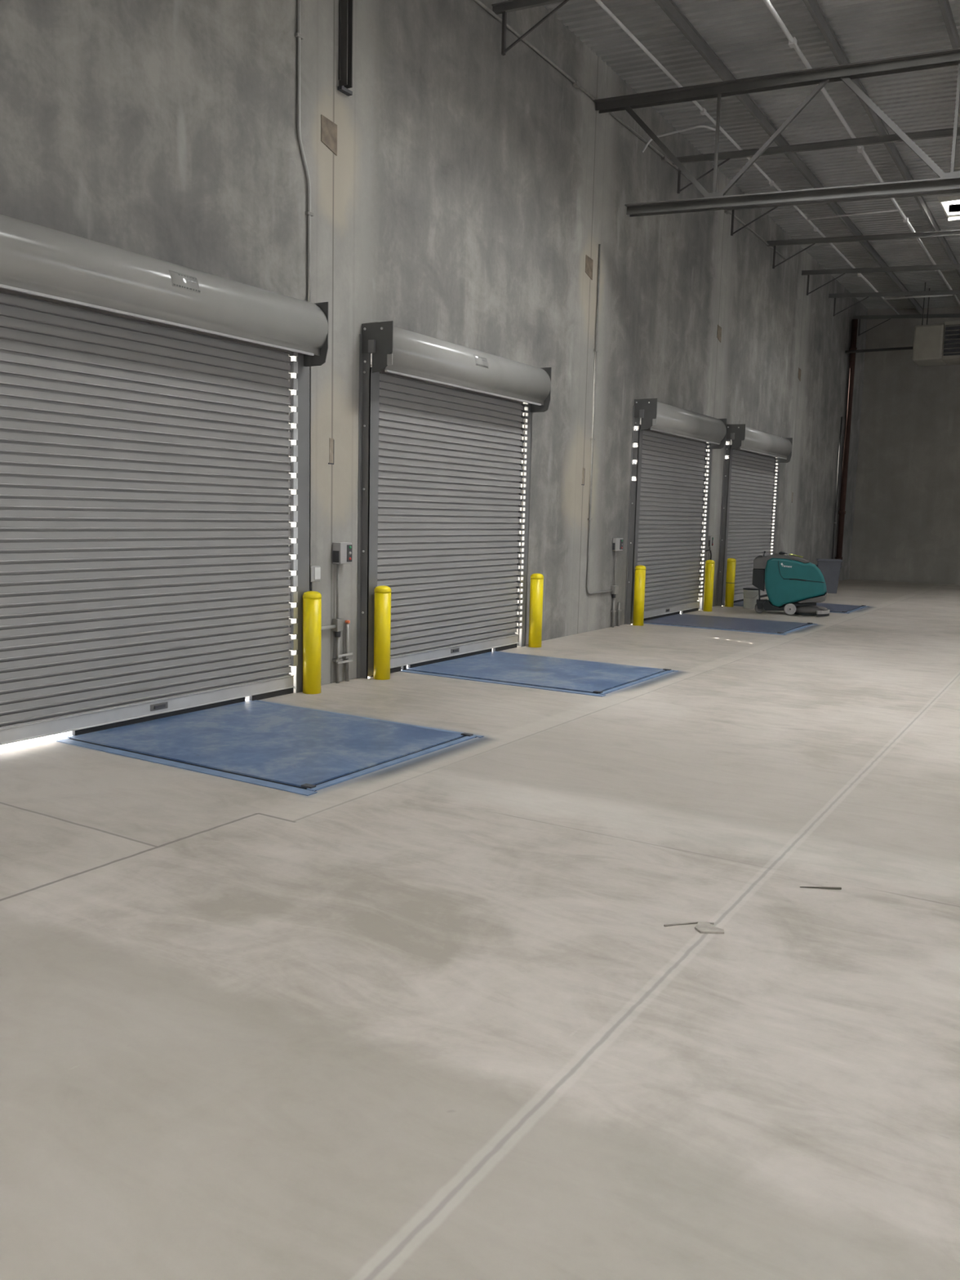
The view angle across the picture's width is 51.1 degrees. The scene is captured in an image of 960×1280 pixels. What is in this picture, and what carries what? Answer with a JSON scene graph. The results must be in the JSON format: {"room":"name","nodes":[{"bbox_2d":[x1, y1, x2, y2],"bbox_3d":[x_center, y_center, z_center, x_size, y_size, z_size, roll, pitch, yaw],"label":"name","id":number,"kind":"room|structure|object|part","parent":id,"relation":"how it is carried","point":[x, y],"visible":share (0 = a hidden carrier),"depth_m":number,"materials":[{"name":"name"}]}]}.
{"room":"distribution center","nodes":[
{"label":"distribution center","id":0,"kind":"room"},
{"bbox_2d":[0,0,867,688],"bbox_3d":[-0.363,-3.671,10.804,0.150,7.850,43.000,6,8,31],"label":"wall","id":1,"kind":"structure","parent":0,"point":[464,199],"depth_m":10.55,"materials":[{"name":"concrete"}]},
{"bbox_2d":[0,213,328,745],"bbox_3d":[-2.321,-1.067,7.530,0.391,3.409,3.435,6,8,31],"label":"door","id":2,"kind":"structure","parent":1,"relation":"in","point":[146,433],"depth_m":7.39,"materials":[{"name":"metal"}]},
{"bbox_3d":[-2.470,0.512,7.730,0.005,0.050,0.170,6,8,31],"label":"lock plate","id":3,"kind":"part","parent":2,"relation":"part of","materials":[{"name":"grey plastic"}]},
{"bbox_3d":[-2.464,0.511,7.729,0.012,0.022,0.105,6,8,31],"label":"lock handle","id":4,"kind":"part","parent":2,"relation":"part of","materials":[{"name":"grey metal"}]},
{"bbox_2d":[0,213,328,355],"bbox_3d":[-2.303,-2.521,7.298,0.369,0.466,3.245,6,8,31],"label":"hood","id":5,"kind":"object","parent":2,"relation":"attached to","point":[42,267],"depth_m":7.06,"materials":[{"name":"grey metal"}]},
{"bbox_3d":[-1.593,-1.085,8.971,0.092,3.120,0.230,6,8,31],"label":"guide rail","id":6,"kind":"part","parent":2,"relation":"part of","materials":[{"name":"metal"}]},
{"bbox_2d":[294,0,313,302],"bbox_3d":[-1.494,-4.966,8.546,0.035,4.070,0.208,6,8,31],"label":"conduit","id":7,"kind":"object","parent":1,"relation":"attached to","point":[298,35],"visible":0.96,"depth_m":8.61,"materials":[{"name":"grey metal"}]},
{"bbox_2d":[310,565,320,591],"bbox_3d":[-1.527,-0.560,9.177,0.081,0.230,0.130,6,8,31],"label":"switch box","id":8,"kind":"object","parent":1,"relation":"attached to","point":[315,571],"visible":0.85,"depth_m":9.15,"materials":[{"name":"white plastic"}]},
{"bbox_2d":[320,624,336,630],"bbox_3d":[-1.467,-0.111,9.361,0.034,0.037,0.350,6,8,31],"label":"conduit","id":9,"kind":"object","parent":1,"relation":"attached to","point":[333,626],"visible":0.66,"depth_m":9.41,"materials":[{"name":"grey metal"}]},
{"bbox_2d":[320,114,337,155],"bbox_3d":[-1.339,-4.480,8.914,0.008,0.280,0.210,6,8,31],"label":"plate","id":10,"kind":"object","parent":1,"relation":"attached to","point":[328,128],"visible":1,"depth_m":8.91,"materials":[{"name":"metal"}]},
{"bbox_2d":[328,438,333,464],"bbox_3d":[-1.378,-1.748,9.301,0.006,0.238,0.079,6,8,31],"label":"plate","id":11,"kind":"object","parent":1,"relation":"attached to","point":[331,440],"visible":1,"depth_m":9.31,"materials":[{"name":"beige metal"}]},
{"bbox_2d":[332,617,343,637],"bbox_3d":[-1.352,-0.117,9.549,0.069,0.175,0.090,6,8,31],"label":"junction box","id":12,"kind":"object","parent":1,"relation":"attached to","point":[339,622],"visible":1,"depth_m":9.52,"materials":[{"name":"grey metal"}]},
{"bbox_2d":[336,564,338,618],"bbox_3d":[-1.349,-0.452,9.510,0.023,0.540,0.024,6,8,31],"label":"conduit","id":13,"kind":"object","parent":12,"relation":"attached to","point":[337,565],"visible":1,"depth_m":9.50,"materials":[{"name":"grey metal"}]},
{"bbox_2d":[332,542,352,564],"bbox_3d":[-1.297,-0.820,9.479,0.115,0.200,0.178,6,8,31],"label":"control box","id":14,"kind":"object","parent":1,"relation":"attached to","point":[341,551],"visible":1,"depth_m":9.43,"materials":[{"name":"grey plastic"}]},
{"bbox_3d":[-1.234,-0.821,9.497,0.010,0.160,0.071,6,8,31],"label":"button panel","id":15,"kind":"part","parent":14,"relation":"part of","materials":[{"name":"black plastic"}]},
{"bbox_2d":[337,0,353,96],"bbox_3d":[-1.169,-5.972,8.867,0.089,2.140,0.150,6,8,31],"label":"channel","id":16,"kind":"object","parent":1,"relation":"attached to","point":[344,72],"visible":1,"depth_m":8.92,"materials":[{"name":"metal"}]},
{"bbox_3d":[-1.211,-4.927,9.009,0.049,0.030,0.150,6,8,31],"label":"foot plate","id":17,"kind":"part","parent":16,"relation":"part of","materials":[{"name":"grey metal"}]},
{"bbox_2d":[356,320,551,678],"bbox_3d":[-0.161,-1.455,11.017,0.391,3.409,3.315,6,8,31],"label":"door","id":18,"kind":"structure","parent":1,"relation":"in","point":[441,431],"depth_m":10.76,"materials":[{"name":"metal"}]},
{"bbox_3d":[-1.088,-1.294,9.766,0.094,3.360,0.195,6,8,31],"label":"guide rail","id":19,"kind":"part","parent":18,"relation":"part of","materials":[{"name":"metal"}]},
{"bbox_2d":[370,363,523,657],"bbox_3d":[-0.294,-1.482,11.028,0.043,3.145,2.960,6,8,31],"label":"curtain","id":20,"kind":"object","parent":18,"relation":"hanging from","point":[446,513],"depth_m":10.90,"materials":[{"name":"metal"}]},
{"bbox_3d":[-0.280,0.118,11.268,0.005,0.050,0.170,6,8,31],"label":"lock plate","id":21,"kind":"part","parent":18,"relation":"part of","materials":[{"name":"grey plastic"}]},
{"bbox_2d":[362,321,551,405],"bbox_3d":[-0.133,-2.910,10.802,0.369,0.466,3.165,6,8,31],"label":"hood","id":22,"kind":"object","parent":18,"relation":"attached to","point":[399,356],"depth_m":10.32,"materials":[{"name":"grey metal"}]},
{"bbox_3d":[0.556,-1.471,12.441,0.092,3.120,0.150,6,8,31],"label":"guide rail","id":23,"kind":"part","parent":18,"relation":"part of","materials":[{"name":"metal"}]},
{"bbox_2d":[491,0,568,55],"bbox_3d":[9.126,-5.696,5.506,21.132,0.640,0.050,6,8,31],"label":"roof beam","id":24,"kind":"structure","parent":1,"relation":"attached to","point":[503,7],"depth_m":10.79,"materials":[{"name":"metal"}]},
{"bbox_2d":[595,0,899,315],"bbox_3d":[0.467,-6.669,9.425,0.057,0.096,41.100,6,8,31],"label":"pipe","id":25,"kind":"object","parent":24,"relation":"attached to","point":[703,111],"visible":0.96,"depth_m":13.70,"materials":[{"name":"grey metal"}]},
{"bbox_2d":[641,124,715,152],"bbox_3d":[2.801,-7.078,14.171,1.055,0.232,0.230,4,7,17],"label":"pipe","id":26,"kind":"object","parent":25,"relation":"attached to","point":[700,126],"visible":0.8,"depth_m":14.11,"materials":[{"name":"grey metal"}]},
{"bbox_2d":[581,467,585,485],"bbox_3d":[1.421,-2.251,13.820,0.006,0.238,0.079,6,8,31],"label":"pocket","id":27,"kind":"object","parent":1,"relation":"attached to","point":[584,468],"visible":1,"depth_m":13.82,"materials":[{"name":"beige metal"}]},
{"bbox_2d":[585,254,593,279],"bbox_3d":[1.460,-4.982,13.434,0.008,0.280,0.210,6,8,31],"label":"plate","id":28,"kind":"object","parent":1,"relation":"attached to","point":[588,261],"visible":1,"depth_m":13.43,"materials":[{"name":"metal"}]},
{"bbox_2d":[586,244,612,595],"bbox_3d":[1.782,-3.037,14.251,0.035,4.769,0.876,6,8,31],"label":"conduit","id":29,"kind":"object","parent":1,"relation":"attached to","point":[596,350],"visible":1,"depth_m":13.91,"materials":[{"name":"grey metal"}]},
{"bbox_2d":[610,585,618,597],"bbox_3d":[2.008,-0.720,14.975,0.069,0.175,0.130,6,8,31],"label":"junction box","id":30,"kind":"object","parent":1,"relation":"attached to","point":[615,589],"visible":1,"depth_m":14.93,"materials":[{"name":"grey metal"}]},
{"bbox_2d":[613,551,616,586],"bbox_3d":[2.009,-1.055,14.932,0.019,0.542,0.038,6,8,31],"label":"conduit","id":31,"kind":"object","parent":30,"relation":"attached to","point":[615,551],"visible":1,"depth_m":14.92,"materials":[{"name":"grey metal"}]},
{"bbox_2d":[612,537,623,551],"bbox_3d":[2.053,-1.421,14.929,0.075,0.190,0.268,6,8,31],"label":"control box","id":32,"kind":"object","parent":1,"relation":"attached to","point":[617,543],"visible":1,"depth_m":14.87,"materials":[{"name":"grey plastic"}]},
{"bbox_3d":[2.112,-1.426,14.977,0.010,0.150,0.109,6,8,31],"label":"button panel","id":33,"kind":"part","parent":32,"relation":"part of","materials":[{"name":"grey plastic"}]},
{"bbox_2d":[474,0,787,261],"bbox_3d":[1.214,-7.006,12.646,0.054,0.094,20.000,6,8,31],"label":"conduit","id":34,"kind":"object","parent":1,"relation":"attached to","point":[575,84],"visible":0.91,"depth_m":12.78,"materials":[{"name":"grey metal"}]},
{"bbox_2d":[624,398,726,624],"bbox_3d":[3.318,-2.080,16.635,0.391,3.409,3.470,6,8,31],"label":"door","id":35,"kind":"structure","parent":1,"relation":"in","point":[666,509],"depth_m":16.42,"materials":[{"name":"metal"}]},
{"bbox_3d":[2.350,-1.912,15.318,0.094,3.360,0.195,6,8,31],"label":"guide rail","id":36,"kind":"part","parent":35,"relation":"part of","materials":[{"name":"metal"}]},
{"bbox_2d":[635,424,706,611],"bbox_3d":[3.166,-2.104,16.614,0.043,3.145,3.040,6,8,31],"label":"curtain","id":37,"kind":"object","parent":35,"relation":"hanging from","point":[672,469],"depth_m":16.59,"materials":[{"name":"metal"}]},
{"bbox_2d":[636,398,726,444],"bbox_3d":[3.325,-3.532,16.389,0.367,0.466,3.245,6,8,31],"label":"hood","id":38,"kind":"object","parent":35,"relation":"attached to","point":[655,419],"depth_m":15.90,"materials":[{"name":"metal"}]},
{"bbox_3d":[4.067,-2.102,18.112,0.092,3.120,0.180,6,8,31],"label":"guide rail","id":39,"kind":"part","parent":35,"relation":"part of","materials":[{"name":"metal"}]},
{"bbox_2d":[705,549,711,559],"bbox_3d":[4.173,-1.455,18.309,0.064,0.398,0.447,4,8,23],"label":"cable","id":40,"kind":"object","parent":35,"relation":"attached to","point":[708,549],"visible":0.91,"depth_m":18.35,"materials":[{"name":"black rubber"}]},
{"bbox_2d":[708,536,713,546],"bbox_3d":[4.253,-1.813,18.491,0.065,0.200,0.118,6,8,31],"label":"control box","id":41,"kind":"object","parent":1,"relation":"attached to","point":[710,538],"visible":1,"depth_m":18.45,"materials":[{"name":"grey plastic"}]},
{"bbox_2d":[716,324,721,342],"bbox_3d":[4.290,-5.491,18.004,0.008,0.280,0.210,6,8,31],"label":"plate","id":42,"kind":"object","parent":1,"relation":"attached to","point":[719,328],"visible":1,"depth_m":18.00,"materials":[{"name":"metal"}]},
{"bbox_2d":[715,423,792,605],"bbox_3d":[5.624,-2.494,20.359,0.391,3.409,3.550,6,8,31],"label":"door","id":43,"kind":"structure","parent":1,"relation":"in","point":[751,468],"depth_m":20.02,"materials":[{"name":"metal"}]},
{"bbox_3d":[4.636,-2.322,19.009,0.094,3.360,0.195,6,8,31],"label":"guide rail","id":44,"kind":"part","parent":43,"relation":"part of","materials":[{"name":"metal"}]},
{"bbox_2d":[724,443,775,595],"bbox_3d":[5.472,-2.518,20.339,0.043,3.145,3.120,6,8,31],"label":"curtain","id":45,"kind":"object","parent":43,"relation":"hanging from","point":[751,486],"depth_m":20.23,"materials":[{"name":"metal"}]},
{"bbox_2d":[731,423,791,459],"bbox_3d":[5.631,-3.946,20.113,0.367,0.466,3.325,6,8,31],"label":"hood","id":46,"kind":"object","parent":43,"relation":"attached to","point":[746,442],"depth_m":19.68,"materials":[{"name":"metal"}]},
{"bbox_3d":[6.397,-2.521,21.874,0.092,3.120,0.170,6,8,31],"label":"guide rail","id":47,"kind":"part","parent":43,"relation":"part of","materials":[{"name":"metal"}]},
{"bbox_2d":[593,47,959,217],"bbox_3d":[10.894,-5.132,7.640,22.011,2.000,0.266,6,8,31],"label":"roof truss","id":48,"kind":"object","parent":1,"relation":"attached to","point":[948,182],"visible":1,"depth_m":11.93,"materials":[{"name":"metal"}]},
{"bbox_3d":[2.922,-5.480,12.538,0.240,0.200,0.040,6,8,31],"label":"gusset plate","id":49,"kind":"part","parent":48,"relation":"part of","materials":[{"name":"metal"}]},
{"bbox_3d":[5.234,-5.087,11.150,0.240,0.200,0.040,6,8,31],"label":"gusset plate","id":50,"kind":"part","parent":48,"relation":"part of","materials":[{"name":"metal"}]},
{"bbox_2d":[798,367,800,381],"bbox_3d":[7.252,-6.023,22.787,0.008,0.280,0.210,6,8,31],"label":"plate","id":51,"kind":"object","parent":1,"relation":"attached to","point":[799,369],"visible":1,"depth_m":22.78,"materials":[{"name":"grey metal"}]},
{"bbox_2d":[671,127,959,193],"bbox_3d":[11.925,-6.198,10.026,21.132,0.640,0.050,6,8,31],"label":"roof beam","id":52,"kind":"structure","parent":1,"relation":"attached to","point":[946,132],"depth_m":14.35,"materials":[{"name":"metal"}]},
{"bbox_2d":[831,416,842,559],"bbox_3d":[9.511,-3.958,26.751,0.055,3.900,0.114,6,8,31],"label":"drain pipe","id":53,"kind":"object","parent":1,"relation":"attached to","point":[841,427],"visible":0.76,"depth_m":26.73,"materials":[{"name":"metal"}]},
{"bbox_2d":[724,191,959,235],"bbox_3d":[13.303,-6.446,12.252,21.132,0.640,0.050,6,8,31],"label":"roof beam","id":54,"kind":"structure","parent":1,"relation":"attached to","point":[774,206],"depth_m":17.22,"materials":[{"name":"metal"}]},
{"bbox_2d":[767,229,959,268],"bbox_3d":[14.693,-6.696,14.495,21.132,0.640,0.050,6,8,31],"label":"roof beam","id":55,"kind":"structure","parent":1,"relation":"attached to","point":[946,233],"depth_m":19.06,"materials":[{"name":"metal"}]},
{"bbox_2d":[801,263,959,295],"bbox_3d":[16.108,-6.950,16.780,21.132,0.640,0.050,6,8,31],"label":"roof beam","id":56,"kind":"structure","parent":1,"relation":"attached to","point":[955,266],"depth_m":21.43,"materials":[{"name":"metal"}]},
{"bbox_2d":[828,289,959,316],"bbox_3d":[17.470,-7.194,18.981,21.132,0.640,0.050,6,8,31],"label":"roof beam","id":57,"kind":"structure","parent":1,"relation":"attached to","point":[867,295],"depth_m":23.71,"materials":[{"name":"metal"}]},
{"bbox_2d":[853,313,959,336],"bbox_3d":[19.017,-7.472,21.478,21.132,0.640,0.050,6,8,31],"label":"roof beam","id":58,"kind":"structure","parent":1,"relation":"attached to","point":[943,315],"depth_m":26.32,"materials":[{"name":"metal"}]},
{"bbox_2d":[0,578,959,1279],"bbox_3d":[8.626,1.254,5.786,21.490,0.250,43.000,6,8,31],"label":"floor","id":59,"kind":"structure","parent":0,"point":[437,1015],"depth_m":3.52,"materials":[{"name":"concrete"}]},
{"bbox_2d":[53,700,484,795],"bbox_3d":[-1.474,0.699,7.223,2.330,0.022,1.950,6,8,31],"label":"dock leveler","id":60,"kind":"object","parent":59,"relation":"on","point":[300,750],"visible":1,"depth_m":7.02,"materials":[{"name":"blue metal"}]},
{"bbox_3d":[-0.523,0.796,6.665,0.055,0.011,1.815,6,8,31],"label":"hinge plate","id":61,"kind":"part","parent":60,"relation":"part of","materials":[{"name":"blue metal"}]},
{"bbox_2d":[302,591,321,693],"bbox_3d":[-1.509,0.019,9.024,0.167,0.920,0.167,6,8,31],"label":"bollard","id":62,"kind":"object","parent":59,"relation":"on","point":[312,600],"visible":1,"depth_m":8.96,"materials":[{"name":"yellow plastic"}]},
{"bbox_2d":[332,637,342,683],"bbox_3d":[-1.359,0.189,9.587,0.048,0.450,0.099,6,8,31],"label":"conduit","id":63,"kind":"object","parent":59,"relation":"on","point":[336,660],"visible":1,"depth_m":9.57,"materials":[{"name":"grey metal"}]},
{"bbox_2d":[337,652,352,663],"bbox_3d":[-1.295,0.175,9.647,0.012,0.085,0.220,6,8,31],"label":"strap","id":64,"kind":"object","parent":63,"relation":"attached to","point":[347,654],"visible":1,"depth_m":9.63,"materials":[{"name":"grey metal"}]},
{"bbox_2d":[342,620,352,681],"bbox_3d":[-1.282,0.103,9.701,0.049,0.595,0.099,6,8,31],"label":"conduit","id":65,"kind":"object","parent":59,"relation":"on","point":[347,622],"visible":1,"depth_m":9.68,"materials":[{"name":"grey metal"}]},
{"bbox_2d":[373,585,391,679],"bbox_3d":[-0.960,-0.075,9.873,0.167,0.920,0.167,6,8,31],"label":"bollard","id":66,"kind":"object","parent":59,"relation":"on","point":[382,610],"visible":1,"depth_m":9.81,"materials":[{"name":"yellow plastic"}]},
{"bbox_2d":[528,573,543,647],"bbox_3d":[0.700,-0.372,12.545,0.167,0.920,0.167,6,8,31],"label":"bollard","id":67,"kind":"object","parent":59,"relation":"on","point":[536,580],"visible":1,"depth_m":12.48,"materials":[{"name":"yellow plastic"}]},
{"bbox_2d":[400,651,678,696],"bbox_3d":[0.642,0.319,10.640,2.330,0.022,1.955,6,8,31],"label":"dock leveler","id":68,"kind":"object","parent":59,"relation":"on","point":[545,673],"visible":1,"depth_m":10.47,"materials":[{"name":"blue metal"}]},
{"bbox_3d":[1.594,0.416,10.082,0.055,0.011,1.820,6,8,31],"label":"hinge plate","id":69,"kind":"part","parent":68,"relation":"part of","materials":[{"name":"blue metal"}]},
{"bbox_2d":[610,597,616,627],"bbox_3d":[1.993,-0.413,15.000,0.048,0.450,0.099,6,8,31],"label":"conduit","id":70,"kind":"object","parent":59,"relation":"on","point":[613,611],"visible":1,"depth_m":14.98,"materials":[{"name":"grey metal"}]},
{"bbox_2d":[616,602,622,626],"bbox_3d":[2.097,-0.388,15.175,0.048,0.360,0.099,6,8,31],"label":"conduit","id":71,"kind":"object","parent":59,"relation":"on","point":[619,610],"visible":1,"depth_m":15.16,"materials":[{"name":"grey metal"}]},
{"bbox_2d":[632,564,645,626],"bbox_3d":[2.435,-0.684,15.346,0.167,0.920,0.167,6,8,31],"label":"bollard","id":72,"kind":"object","parent":59,"relation":"on","point":[640,570],"visible":1,"depth_m":15.28,"materials":[{"name":"yellow plastic"}]},
{"bbox_2d":[663,921,714,926],"bbox_3d":[0.849,1.155,4.088,0.214,0.007,0.025,0,7,-10],"label":"scrap","id":73,"kind":"object","parent":59,"relation":"on","point":[689,922],"visible":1,"depth_m":4.09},
{"bbox_2d":[702,560,715,611],"bbox_3d":[4.096,-0.975,17.972,0.167,0.920,0.167,6,8,31],"label":"bollard","id":74,"kind":"object","parent":59,"relation":"on","point":[709,564],"visible":1,"depth_m":17.91,"materials":[{"name":"yellow plastic"}]},
{"bbox_2d":[694,921,724,933],"bbox_3d":[0.921,1.161,4.053,0.113,0.008,0.098,1,7,-1],"label":"chunk","id":75,"kind":"object","parent":59,"relation":"on","point":[702,927],"visible":1,"depth_m":4.03,"materials":[{"name":"grey concrete"}]},
{"bbox_2d":[643,613,817,635],"bbox_3d":[3.933,-0.273,15.956,2.330,0.022,1.955,6,8,31],"label":"dock leveler","id":76,"kind":"object","parent":59,"relation":"on","point":[742,624],"visible":0.95,"depth_m":15.79,"materials":[{"name":"metal"}]},
{"bbox_3d":[4.885,-0.175,15.398,0.055,0.011,1.820,6,8,31],"label":"hinge plate","id":77,"kind":"part","parent":76,"relation":"part of","materials":[{"name":"blue metal"}]},
{"bbox_2d":[724,558,736,607],"bbox_3d":[4.740,-1.091,19.013,0.167,0.920,0.167,6,8,31],"label":"bollard","id":78,"kind":"object","parent":59,"relation":"on","point":[731,566],"visible":1,"depth_m":18.95,"materials":[{"name":"yellow plastic"}]},
{"bbox_2d":[742,587,758,608],"bbox_3d":[5.069,-0.777,18.773,0.316,0.370,0.312,6,8,31],"label":"bucket","id":79,"kind":"object","parent":59,"relation":"on","point":[750,594],"visible":0.85,"depth_m":18.66,"materials":[{"name":"grey plastic"}]},
{"bbox_3d":[5.073,-0.952,18.752,0.312,0.019,0.312,6,8,31],"label":"lid","id":80,"kind":"part","parent":79,"relation":"part of","materials":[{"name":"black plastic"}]},
{"bbox_2d":[751,551,829,616],"bbox_3d":[5.543,-1.018,17.864,1.347,1.100,0.765,3,7,15],"label":"floor scrubber","id":81,"kind":"object","parent":59,"relation":"on","point":[793,584],"depth_m":17.63,"materials":[{"name":"teal plastic"}]},
{"bbox_3d":[5.093,-0.696,18.029,0.249,0.030,0.400,3,7,15],"label":"caster plate","id":82,"kind":"part","parent":81,"relation":"part of","materials":[{"name":"black metal"}]},
{"bbox_3d":[5.361,-1.395,17.870,0.947,0.264,0.470,3,7,15],"label":"lid","id":83,"kind":"part","parent":81,"relation":"part of","materials":[{"name":"grey plastic"}]},
{"bbox_3d":[5.600,-1.026,17.847,1.057,0.862,0.540,3,7,15],"label":"tank","id":84,"kind":"part","parent":81,"relation":"part of","materials":[{"name":"teal plastic"}]},
{"bbox_3d":[5.915,-0.606,17.808,0.446,0.114,0.240,3,7,15],"label":"squeegee arm","id":85,"kind":"part","parent":81,"relation":"part of","materials":[{"name":"grey plastic"}]},
{"bbox_3d":[6.063,-0.464,17.783,0.234,0.045,0.765,3,7,15],"label":"squeegee blade","id":86,"kind":"part","parent":81,"relation":"part of","materials":[{"name":"black rubber"}]},
{"bbox_2d":[733,599,867,613],"bbox_3d":[6.195,-0.679,19.608,2.330,0.022,1.945,6,8,31],"label":"dock leveler","id":87,"kind":"object","parent":59,"relation":"on","point":[836,608],"visible":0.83,"depth_m":19.37,"materials":[{"name":"metal"}]},
{"bbox_3d":[7.147,-0.581,19.050,0.055,0.011,1.810,6,8,31],"label":"hinge plate","id":88,"kind":"part","parent":87,"relation":"part of","materials":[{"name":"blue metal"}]},
{"bbox_2d":[800,886,841,889],"bbox_3d":[1.533,1.115,4.520,0.184,0.009,0.010,2,7,2],"label":"wood sliver","id":89,"kind":"object","parent":59,"relation":"on","point":[822,887],"visible":1,"depth_m":4.52,"materials":[{"name":"wood"}]},
{"bbox_2d":[816,558,842,593],"bbox_3d":[8.117,-1.490,23.399,0.560,0.775,0.560,4,7,17],"label":"trash bin","id":90,"kind":"object","parent":59,"relation":"on","point":[829,568],"visible":0.89,"depth_m":23.17,"materials":[{"name":"plastic"}]},
{"bbox_2d":[835,319,857,582],"bbox_3d":[9.756,-5.012,26.881,0.204,6.970,0.515,6,8,31],"label":"pipe","id":91,"kind":"object","parent":59,"relation":"on","point":[842,512],"visible":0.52,"depth_m":26.91,"materials":[{"name":"metal"}]},
{"bbox_2d":[544,0,959,309],"bbox_3d":[8.816,-6.184,4.874,21.490,0.601,43.057,6,8,31],"label":"ceiling","id":92,"kind":"structure","parent":0,"point":[744,35],"depth_m":13.99,"materials":[{"name":"metal"}]},
{"bbox_2d":[654,0,923,314],"bbox_3d":[0.991,-7.025,9.592,0.050,0.154,42.600,6,8,31],"label":"ceiling beam","id":93,"kind":"structure","parent":92,"relation":"attached to","point":[671,10],"depth_m":14.45,"materials":[{"name":"metal"}]},
{"bbox_2d":[763,0,959,305],"bbox_3d":[1.811,-6.495,8.612,0.072,0.106,41.100,6,8,31],"label":"pipe","id":94,"kind":"object","parent":92,"relation":"hanging from","point":[793,42],"visible":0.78,"depth_m":13.52,"materials":[{"name":"grey metal"}]},
{"bbox_2d":[807,208,897,220],"bbox_3d":[6.616,-7.566,17.864,1.541,0.070,0.032,6,8,31],"label":"pipe","id":95,"kind":"object","parent":94,"relation":"attached to","point":[895,210],"visible":1,"depth_m":17.84,"materials":[{"name":"grey metal"}]},
{"bbox_2d":[884,294,952,299],"bbox_3d":[10.600,-8.301,24.294,1.541,0.078,0.040,6,8,31],"label":"pipe","id":96,"kind":"object","parent":94,"relation":"attached to","point":[920,296],"visible":0.84,"depth_m":24.29,"materials":[{"name":"grey metal"}]},
{"bbox_2d":[802,0,959,277],"bbox_3d":[2.249,-6.811,8.837,0.050,0.154,42.600,6,8,31],"label":"roof beam","id":97,"kind":"structure","parent":92,"relation":"attached to","point":[813,6],"depth_m":14.19,"materials":[{"name":"metal"}]},
{"bbox_2d":[844,282,959,366],"bbox_3d":[10.823,-7.863,25.090,3.290,1.882,1.100,6,8,31],"label":"unit heater","id":98,"kind":"object","parent":92,"relation":"hanging from","point":[934,344],"visible":1,"depth_m":24.43,"materials":[{"name":"beige metal"}]},
{"bbox_3d":[10.875,-8.214,24.606,0.022,1.062,0.022,2,7,9],"label":"hanger rod","id":99,"kind":"part","parent":98,"relation":"part of","materials":[{"name":"metal"}]},
{"bbox_3d":[11.242,-8.280,25.198,0.022,1.062,0.022,2,7,9],"label":"hanger rod","id":100,"kind":"part","parent":98,"relation":"part of","materials":[{"name":"metal"}]},
{"bbox_2d":[937,0,959,66],"bbox_3d":[3.346,-6.625,8.179,0.050,0.154,42.600,6,8,31],"label":"roof beam","id":101,"kind":"structure","parent":92,"relation":"attached to","point":[944,6],"depth_m":11.32,"materials":[{"name":"metal"}]},
{"bbox_2d":[849,306,959,584],"bbox_3d":[19.916,-4.779,23.407,21.140,7.850,0.200,6,8,31],"label":"wall","id":102,"kind":"structure","parent":0,"point":[906,522],"depth_m":28.16,"materials":[{"name":"concrete"}]},
{"bbox_2d":[944,202,959,212],"bbox_3d":[8.803,-6.285,4.837,21.490,0.688,43.000,6,8,31],"label":"roof","id":103,"kind":"structure","parent":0,"point":[953,205],"depth_m":18.90,"materials":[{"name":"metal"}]},
{"bbox_2d":[937,195,959,221],"bbox_3d":[9.102,-8.156,18.060,1.410,0.700,1.310,6,8,31],"label":"skylight","id":104,"kind":"object","parent":103,"relation":"attached to","point":[951,200],"visible":0.41,"depth_m":18.75,"materials":[{"name":"white plastic"}]},
{"label":"outside","id":105,"kind":"structure","parent":0,"visible":0},
{"bbox_3d":[-20.424,-1.318,30.222,53.710,0.200,150.000,6,8,31],"label":"ground","id":106,"kind":"structure","parent":105,"visible":0},
{"bbox_2d":[631,426,637,480],"bbox_3d":[3.430,-2.724,18.609,1.309,6.600,0.250,6,8,31],"label":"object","id":107,"kind":"object","parent":106,"relation":"on","point":[635,427],"visible":0.02,"depth_m":18.71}
]}

